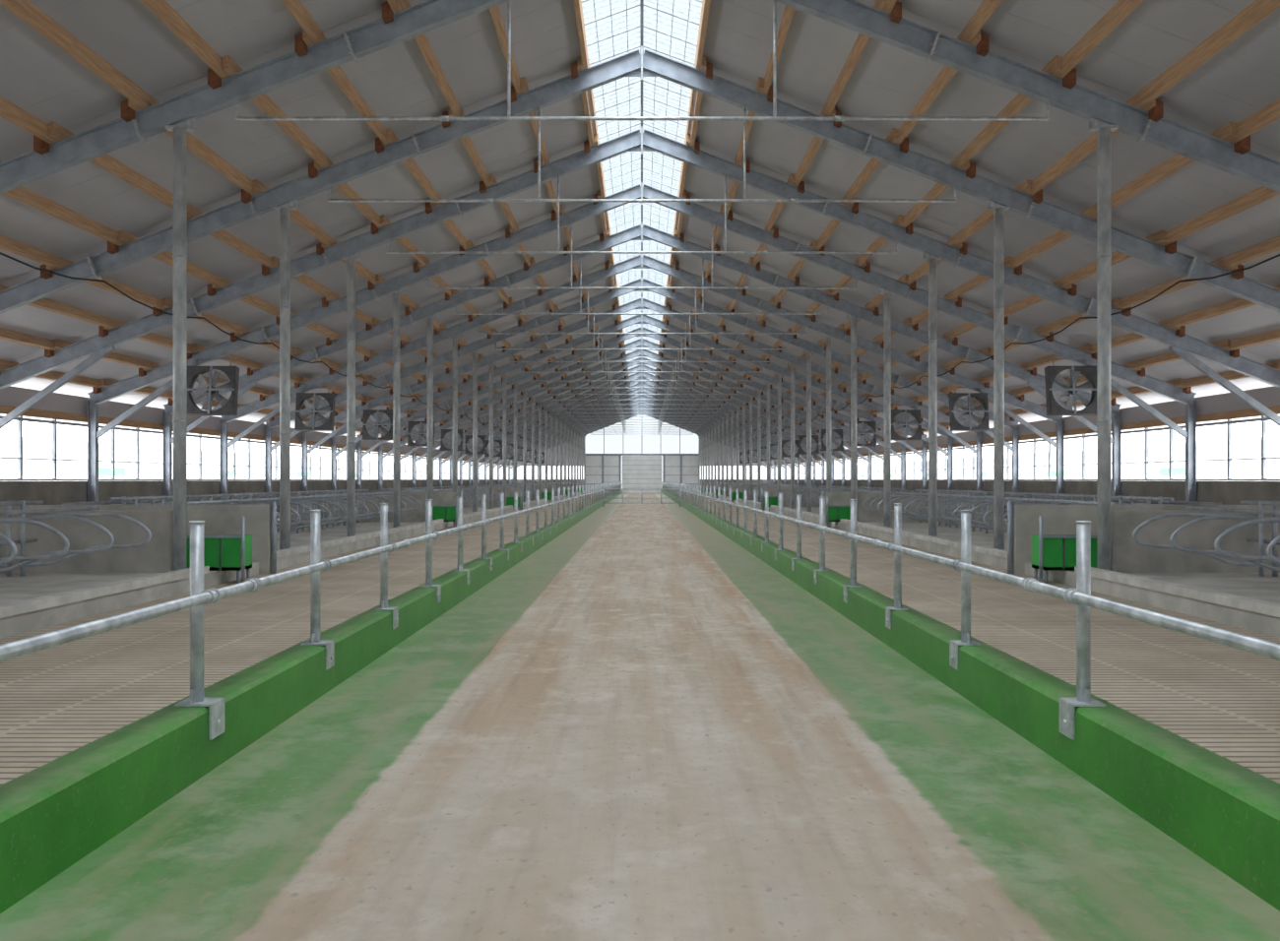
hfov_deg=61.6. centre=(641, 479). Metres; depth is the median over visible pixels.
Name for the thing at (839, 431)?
box fan
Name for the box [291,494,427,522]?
wall
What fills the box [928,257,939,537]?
support column
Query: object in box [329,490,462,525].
wall
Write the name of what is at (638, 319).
frame
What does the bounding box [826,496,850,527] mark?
trough
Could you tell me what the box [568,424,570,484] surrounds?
support column
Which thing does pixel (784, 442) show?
box fan
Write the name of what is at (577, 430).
support column
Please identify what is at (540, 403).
support column
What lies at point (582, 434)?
support column
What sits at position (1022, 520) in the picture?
wall
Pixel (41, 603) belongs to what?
curb
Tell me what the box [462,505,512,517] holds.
curb
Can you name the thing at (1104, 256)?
support column
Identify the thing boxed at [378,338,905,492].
frame
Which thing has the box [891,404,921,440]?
box fan
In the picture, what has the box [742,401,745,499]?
support column
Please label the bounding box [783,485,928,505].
stalls
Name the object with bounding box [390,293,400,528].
support column
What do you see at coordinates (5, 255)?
power cable
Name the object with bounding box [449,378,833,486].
frame
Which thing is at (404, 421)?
frame
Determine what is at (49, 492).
wall
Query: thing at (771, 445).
box fan
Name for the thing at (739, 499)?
curb
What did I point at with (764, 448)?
box fan
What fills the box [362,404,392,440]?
box fan
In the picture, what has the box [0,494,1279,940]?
floor
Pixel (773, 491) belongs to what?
wall
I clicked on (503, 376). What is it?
support column
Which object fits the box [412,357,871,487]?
frame
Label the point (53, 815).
kerb
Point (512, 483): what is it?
stalls
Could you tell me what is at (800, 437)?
box fan
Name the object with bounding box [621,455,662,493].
door
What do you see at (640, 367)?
frame
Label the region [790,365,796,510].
support column
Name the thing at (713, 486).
trough
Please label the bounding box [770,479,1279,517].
wall
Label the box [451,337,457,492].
support column
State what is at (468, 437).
box fan
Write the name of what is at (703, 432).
support column
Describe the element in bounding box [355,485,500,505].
stalls
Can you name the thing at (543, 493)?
trough
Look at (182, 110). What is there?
frame
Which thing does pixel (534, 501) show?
curb
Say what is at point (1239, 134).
rafters
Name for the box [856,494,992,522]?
wall
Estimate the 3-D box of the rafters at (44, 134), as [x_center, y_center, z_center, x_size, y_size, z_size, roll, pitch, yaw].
[-8.641,-5.556,61.975,15.077,6.049,150.050,0,0,0]
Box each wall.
[0,479,512,517]
[0,502,276,575]
[0,511,173,573]
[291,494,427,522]
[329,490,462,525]
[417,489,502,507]
[438,486,522,510]
[480,486,538,500]
[496,484,553,502]
[511,413,772,493]
[527,483,571,489]
[712,483,756,489]
[730,484,787,502]
[745,486,803,500]
[761,486,845,510]
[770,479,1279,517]
[781,489,866,507]
[821,490,954,525]
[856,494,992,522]
[1007,502,1279,575]
[1110,511,1279,573]
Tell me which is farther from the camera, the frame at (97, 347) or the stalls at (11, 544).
the frame at (97, 347)
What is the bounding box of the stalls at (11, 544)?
[0,500,151,576]
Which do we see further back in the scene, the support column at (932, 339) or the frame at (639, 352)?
the frame at (639, 352)
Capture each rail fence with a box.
[0,481,622,740]
[661,481,1279,740]
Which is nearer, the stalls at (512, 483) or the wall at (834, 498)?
the wall at (834, 498)
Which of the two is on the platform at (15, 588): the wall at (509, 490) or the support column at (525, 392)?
the support column at (525, 392)
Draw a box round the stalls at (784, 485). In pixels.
[747,484,820,495]
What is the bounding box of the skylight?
[579,0,703,399]
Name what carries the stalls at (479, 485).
on the platform at (15, 588)
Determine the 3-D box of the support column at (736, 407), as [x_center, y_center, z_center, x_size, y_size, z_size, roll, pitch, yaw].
[7.300,-2.029,81.950,0.340,7.014,0.340,0,0,0]
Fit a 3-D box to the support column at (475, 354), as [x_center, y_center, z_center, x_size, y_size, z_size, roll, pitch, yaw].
[-7.300,-2.029,46.950,0.340,7.014,0.340,0,0,0]
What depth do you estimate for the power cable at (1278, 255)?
25.00 m
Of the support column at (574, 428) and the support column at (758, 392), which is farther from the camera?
the support column at (574, 428)
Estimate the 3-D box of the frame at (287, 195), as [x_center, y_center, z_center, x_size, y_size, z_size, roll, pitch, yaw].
[0.000,-3.415,21.950,32.931,10.830,0.230,0,0,0]
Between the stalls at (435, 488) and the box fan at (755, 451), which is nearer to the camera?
the stalls at (435, 488)
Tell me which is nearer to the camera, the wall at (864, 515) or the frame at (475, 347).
the wall at (864, 515)
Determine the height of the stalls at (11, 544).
1.155 m
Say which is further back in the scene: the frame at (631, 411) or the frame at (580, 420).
the frame at (631, 411)
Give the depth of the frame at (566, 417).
101.95 m
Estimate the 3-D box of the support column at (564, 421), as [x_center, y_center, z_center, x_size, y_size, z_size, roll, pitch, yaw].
[-7.300,-2.029,101.950,0.340,7.014,0.340,0,0,0]
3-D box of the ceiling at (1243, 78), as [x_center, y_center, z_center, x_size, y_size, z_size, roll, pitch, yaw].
[9.280,-5.544,61.975,16.240,6.311,150.050,0,0,0]
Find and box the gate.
[603,488,680,507]
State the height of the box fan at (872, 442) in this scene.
1.710 m
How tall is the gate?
1.150 m
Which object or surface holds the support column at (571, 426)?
on the platform at (15, 588)
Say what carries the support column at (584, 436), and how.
on the platform at (15, 588)
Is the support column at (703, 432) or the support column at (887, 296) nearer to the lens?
the support column at (887, 296)
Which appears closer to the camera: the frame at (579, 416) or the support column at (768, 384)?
the support column at (768, 384)
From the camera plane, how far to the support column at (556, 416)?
91.88 m
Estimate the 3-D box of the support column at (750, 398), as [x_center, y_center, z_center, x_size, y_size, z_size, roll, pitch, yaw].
[7.300,-2.029,71.950,0.340,7.014,0.340,0,0,0]
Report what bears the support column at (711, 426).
on the platform at (1266, 588)
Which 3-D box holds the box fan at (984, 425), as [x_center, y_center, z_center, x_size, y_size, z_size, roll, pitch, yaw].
[12.700,-2.743,41.685,1.440,1.710,0.507,0,0,0]
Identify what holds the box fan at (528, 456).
attached to the frame at (632, 407)
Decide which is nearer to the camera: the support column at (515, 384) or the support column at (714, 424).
the support column at (515, 384)
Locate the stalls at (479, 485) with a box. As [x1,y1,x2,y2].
[463,484,535,495]
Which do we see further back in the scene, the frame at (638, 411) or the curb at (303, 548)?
the frame at (638, 411)
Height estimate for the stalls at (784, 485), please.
1.155 m
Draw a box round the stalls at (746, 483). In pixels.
[728,483,773,491]
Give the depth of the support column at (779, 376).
56.88 m
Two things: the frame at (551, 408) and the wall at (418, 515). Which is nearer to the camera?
the wall at (418, 515)
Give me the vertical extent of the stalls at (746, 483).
1.155 m
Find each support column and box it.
[164,127,187,573]
[276,207,290,550]
[344,257,355,537]
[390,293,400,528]
[426,318,433,519]
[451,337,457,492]
[471,352,477,512]
[487,365,493,510]
[502,375,506,506]
[513,383,516,487]
[522,390,526,503]
[530,396,534,501]
[538,401,541,499]
[545,406,547,485]
[550,411,553,485]
[555,414,558,496]
[560,418,562,495]
[564,421,566,484]
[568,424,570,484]
[571,426,573,493]
[574,428,575,492]
[576,430,578,483]
[578,432,580,483]
[581,434,583,485]
[583,436,585,490]
[698,436,700,490]
[700,434,702,485]
[703,432,704,483]
[704,430,706,483]
[707,428,709,492]
[710,426,712,493]
[713,424,715,484]
[717,421,719,484]
[721,418,723,495]
[725,414,728,496]
[730,411,733,485]
[736,406,738,485]
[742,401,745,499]
[749,396,753,501]
[757,390,761,503]
[767,383,769,487]
[777,375,781,506]
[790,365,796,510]
[806,352,812,512]
[826,337,831,492]
[850,318,858,521]
[883,293,893,528]
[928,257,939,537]
[993,207,1007,550]
[1096,127,1119,573]
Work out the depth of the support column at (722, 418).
96.85 m
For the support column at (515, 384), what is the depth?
61.87 m
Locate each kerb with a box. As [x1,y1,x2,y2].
[0,490,622,913]
[661,490,1279,911]
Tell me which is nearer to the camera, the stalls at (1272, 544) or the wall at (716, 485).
the stalls at (1272, 544)
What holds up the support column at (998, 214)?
on the platform at (1266, 588)
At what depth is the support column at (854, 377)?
36.86 m
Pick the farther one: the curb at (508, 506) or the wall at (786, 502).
the wall at (786, 502)
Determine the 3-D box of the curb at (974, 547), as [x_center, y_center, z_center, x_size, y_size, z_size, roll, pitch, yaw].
[6.925,1.425,28.175,0.190,0.109,17.550,0,0,0]
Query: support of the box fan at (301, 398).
attached to the frame at (641, 261)
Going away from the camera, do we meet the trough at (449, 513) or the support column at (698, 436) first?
the trough at (449, 513)
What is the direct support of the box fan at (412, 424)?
attached to the frame at (404, 421)
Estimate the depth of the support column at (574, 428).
116.86 m
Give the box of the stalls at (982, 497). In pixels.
[862,489,1221,533]
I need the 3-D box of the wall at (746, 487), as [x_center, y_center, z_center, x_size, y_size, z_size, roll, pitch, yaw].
[9.775,0.990,77.090,4.650,0.979,0.180,0,0,0]
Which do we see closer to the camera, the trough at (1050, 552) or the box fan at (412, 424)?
the trough at (1050, 552)
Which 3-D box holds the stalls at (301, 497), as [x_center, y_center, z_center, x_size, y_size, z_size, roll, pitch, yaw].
[-9.525,0.897,28.160,4.136,1.155,17.380,0,0,0]
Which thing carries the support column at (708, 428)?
on the platform at (1266, 588)
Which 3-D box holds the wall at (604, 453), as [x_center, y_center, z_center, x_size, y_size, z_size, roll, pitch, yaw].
[0.000,-3.600,137.110,33.400,11.200,0.220,0,0,0]
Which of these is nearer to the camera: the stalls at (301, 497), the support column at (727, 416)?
the stalls at (301, 497)
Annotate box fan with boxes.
[187,358,239,415]
[294,386,335,431]
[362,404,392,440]
[407,417,434,447]
[440,425,462,450]
[464,432,485,454]
[484,437,502,457]
[500,442,513,459]
[512,447,523,461]
[526,449,536,462]
[534,449,544,463]
[739,449,749,463]
[747,449,757,462]
[760,447,770,461]
[769,442,783,459]
[781,437,799,457]
[798,432,819,454]
[821,425,843,450]
[849,417,876,447]
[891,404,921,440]
[948,386,989,431]
[1044,358,1096,415]
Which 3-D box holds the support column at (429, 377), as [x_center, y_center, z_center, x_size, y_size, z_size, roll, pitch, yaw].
[-7.300,-2.029,36.950,0.340,7.014,0.340,0,0,0]
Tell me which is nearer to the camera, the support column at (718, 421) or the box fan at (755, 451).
the support column at (718, 421)
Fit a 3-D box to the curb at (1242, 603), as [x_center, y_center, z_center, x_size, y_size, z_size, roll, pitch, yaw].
[6.925,1.425,8.175,0.190,0.109,17.550,0,0,0]
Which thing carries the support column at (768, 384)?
on the platform at (1266, 588)
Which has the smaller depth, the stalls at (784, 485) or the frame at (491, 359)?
the frame at (491, 359)
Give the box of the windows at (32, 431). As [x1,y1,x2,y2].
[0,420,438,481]
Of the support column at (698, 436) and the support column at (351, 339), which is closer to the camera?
the support column at (351, 339)
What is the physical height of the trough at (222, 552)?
1.100 m
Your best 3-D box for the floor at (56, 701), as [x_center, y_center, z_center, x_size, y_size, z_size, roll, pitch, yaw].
[-4.820,1.850,61.975,4.060,0.300,150.050,0,0,0]
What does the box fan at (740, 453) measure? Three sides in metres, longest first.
1.710 x 1.440 x 0.370 m
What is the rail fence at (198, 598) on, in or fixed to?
on the kerb at (53, 815)
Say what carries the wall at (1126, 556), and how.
on the platform at (1266, 588)
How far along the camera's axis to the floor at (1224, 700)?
10.87 m
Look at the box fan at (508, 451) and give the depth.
101.60 m
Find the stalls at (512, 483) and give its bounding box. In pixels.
[510,483,555,491]
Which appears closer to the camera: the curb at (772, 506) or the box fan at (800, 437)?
the curb at (772, 506)
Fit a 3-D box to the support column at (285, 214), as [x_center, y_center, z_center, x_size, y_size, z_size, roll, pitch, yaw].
[-7.300,-2.029,21.950,0.340,7.014,0.340,0,0,0]
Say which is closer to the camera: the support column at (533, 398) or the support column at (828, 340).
the support column at (828, 340)
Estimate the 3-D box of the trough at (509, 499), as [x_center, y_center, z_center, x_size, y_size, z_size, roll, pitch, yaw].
[-6.925,1.150,57.610,0.990,1.100,0.560,0,0,0]
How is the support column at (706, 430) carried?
on the platform at (1266, 588)
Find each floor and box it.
[0,493,605,785]
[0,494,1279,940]
[686,493,1279,783]
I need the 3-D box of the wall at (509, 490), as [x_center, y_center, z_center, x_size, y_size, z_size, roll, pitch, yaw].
[-9.335,1.050,59.290,5.530,1.300,0.180,0,0,0]
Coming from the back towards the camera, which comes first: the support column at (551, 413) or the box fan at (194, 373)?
the support column at (551, 413)
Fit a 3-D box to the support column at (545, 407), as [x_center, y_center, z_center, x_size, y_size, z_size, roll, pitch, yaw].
[-7.300,-2.029,81.950,0.340,7.014,0.340,0,0,0]
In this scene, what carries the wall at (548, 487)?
on the floor at (56, 701)
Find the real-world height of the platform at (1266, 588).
0.520 m
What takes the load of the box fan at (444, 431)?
attached to the frame at (639, 352)
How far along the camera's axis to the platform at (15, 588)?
15.77 m
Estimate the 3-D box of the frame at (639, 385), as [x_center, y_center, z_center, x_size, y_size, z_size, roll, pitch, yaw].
[0.000,-3.415,96.950,32.931,10.830,0.230,0,0,0]
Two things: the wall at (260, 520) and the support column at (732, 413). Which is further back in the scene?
the support column at (732, 413)
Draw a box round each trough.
[187,516,252,583]
[433,496,457,527]
[506,490,521,511]
[541,492,551,502]
[712,486,721,497]
[731,492,742,503]
[762,490,777,511]
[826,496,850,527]
[1031,516,1096,583]
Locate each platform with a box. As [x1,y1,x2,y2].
[0,492,584,639]
[696,491,1279,638]
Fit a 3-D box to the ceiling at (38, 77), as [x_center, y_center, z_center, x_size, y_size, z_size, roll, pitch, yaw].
[-9.280,-5.544,61.975,16.240,6.311,150.050,0,0,0]
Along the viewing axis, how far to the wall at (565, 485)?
99.20 m
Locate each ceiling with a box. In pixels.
[0,0,627,455]
[656,0,1279,455]
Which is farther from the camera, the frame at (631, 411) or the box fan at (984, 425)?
the frame at (631, 411)
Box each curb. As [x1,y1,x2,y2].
[0,566,209,618]
[276,518,444,558]
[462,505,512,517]
[522,498,544,505]
[738,498,761,505]
[770,505,819,517]
[839,518,1007,558]
[1074,566,1279,617]
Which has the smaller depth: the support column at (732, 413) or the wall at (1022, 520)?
the wall at (1022, 520)
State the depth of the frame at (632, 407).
121.93 m
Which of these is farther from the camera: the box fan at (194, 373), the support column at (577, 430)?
the support column at (577, 430)
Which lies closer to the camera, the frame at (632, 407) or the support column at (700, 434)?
the frame at (632, 407)
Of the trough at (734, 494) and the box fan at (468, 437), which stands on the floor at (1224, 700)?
the trough at (734, 494)
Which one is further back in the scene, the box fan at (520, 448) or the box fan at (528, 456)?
the box fan at (528, 456)
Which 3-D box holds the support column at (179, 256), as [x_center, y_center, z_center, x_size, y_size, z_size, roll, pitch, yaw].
[-7.300,-2.029,16.950,0.340,7.014,0.340,0,0,0]
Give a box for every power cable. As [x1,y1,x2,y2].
[0,252,549,447]
[734,254,1279,447]
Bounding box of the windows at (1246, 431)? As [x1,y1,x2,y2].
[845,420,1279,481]
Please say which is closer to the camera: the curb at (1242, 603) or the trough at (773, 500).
the curb at (1242, 603)
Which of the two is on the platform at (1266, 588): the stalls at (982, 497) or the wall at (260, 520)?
the stalls at (982, 497)
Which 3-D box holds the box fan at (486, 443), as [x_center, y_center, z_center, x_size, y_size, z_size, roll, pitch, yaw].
[-12.700,-2.752,91.734,1.440,1.710,0.370,0,-8,0]
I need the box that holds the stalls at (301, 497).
[62,489,421,533]
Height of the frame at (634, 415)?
10.830 m
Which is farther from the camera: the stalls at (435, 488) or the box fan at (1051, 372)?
the stalls at (435, 488)
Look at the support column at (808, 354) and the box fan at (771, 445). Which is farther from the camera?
the box fan at (771, 445)
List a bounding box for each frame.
[0,0,1279,193]
[0,45,1279,314]
[0,126,1279,429]
[87,182,1196,505]
[162,222,1121,502]
[219,254,1064,499]
[264,278,1019,497]
[301,298,982,491]
[330,315,953,490]
[356,326,927,489]
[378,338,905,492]
[399,349,884,491]
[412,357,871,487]
[426,364,857,486]
[438,372,845,486]
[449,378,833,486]
[459,383,824,485]
[468,388,815,485]
[477,392,806,485]
[484,396,799,484]
[493,400,790,467]
[497,403,786,484]
[506,406,777,467]
[508,409,775,484]
[512,413,770,483]
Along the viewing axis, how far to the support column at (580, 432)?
126.85 m
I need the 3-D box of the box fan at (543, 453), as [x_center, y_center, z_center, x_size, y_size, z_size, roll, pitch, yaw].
[-12.700,-2.752,131.734,1.440,1.710,0.370,0,-8,0]
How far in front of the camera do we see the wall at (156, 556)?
17.00 m
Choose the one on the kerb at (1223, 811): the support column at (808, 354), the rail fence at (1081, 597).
the rail fence at (1081, 597)
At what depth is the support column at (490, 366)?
51.87 m
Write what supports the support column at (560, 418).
on the platform at (15, 588)
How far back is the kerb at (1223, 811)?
5.89 m
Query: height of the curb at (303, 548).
0.109 m
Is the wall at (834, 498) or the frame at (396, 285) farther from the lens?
the wall at (834, 498)
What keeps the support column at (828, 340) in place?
on the platform at (1266, 588)
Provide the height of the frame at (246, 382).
10.830 m
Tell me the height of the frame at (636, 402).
10.830 m
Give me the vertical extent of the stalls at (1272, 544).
1.155 m
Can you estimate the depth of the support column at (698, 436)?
136.85 m
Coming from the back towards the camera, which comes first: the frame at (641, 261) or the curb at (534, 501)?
the curb at (534, 501)
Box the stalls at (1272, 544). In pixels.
[1132,500,1279,576]
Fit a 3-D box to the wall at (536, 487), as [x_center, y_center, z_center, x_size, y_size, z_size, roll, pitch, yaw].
[-9.775,0.990,77.090,4.650,0.979,0.180,0,0,0]
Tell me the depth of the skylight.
26.12 m
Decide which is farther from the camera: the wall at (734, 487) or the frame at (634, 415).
the frame at (634, 415)
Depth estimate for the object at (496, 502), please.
57.01 m

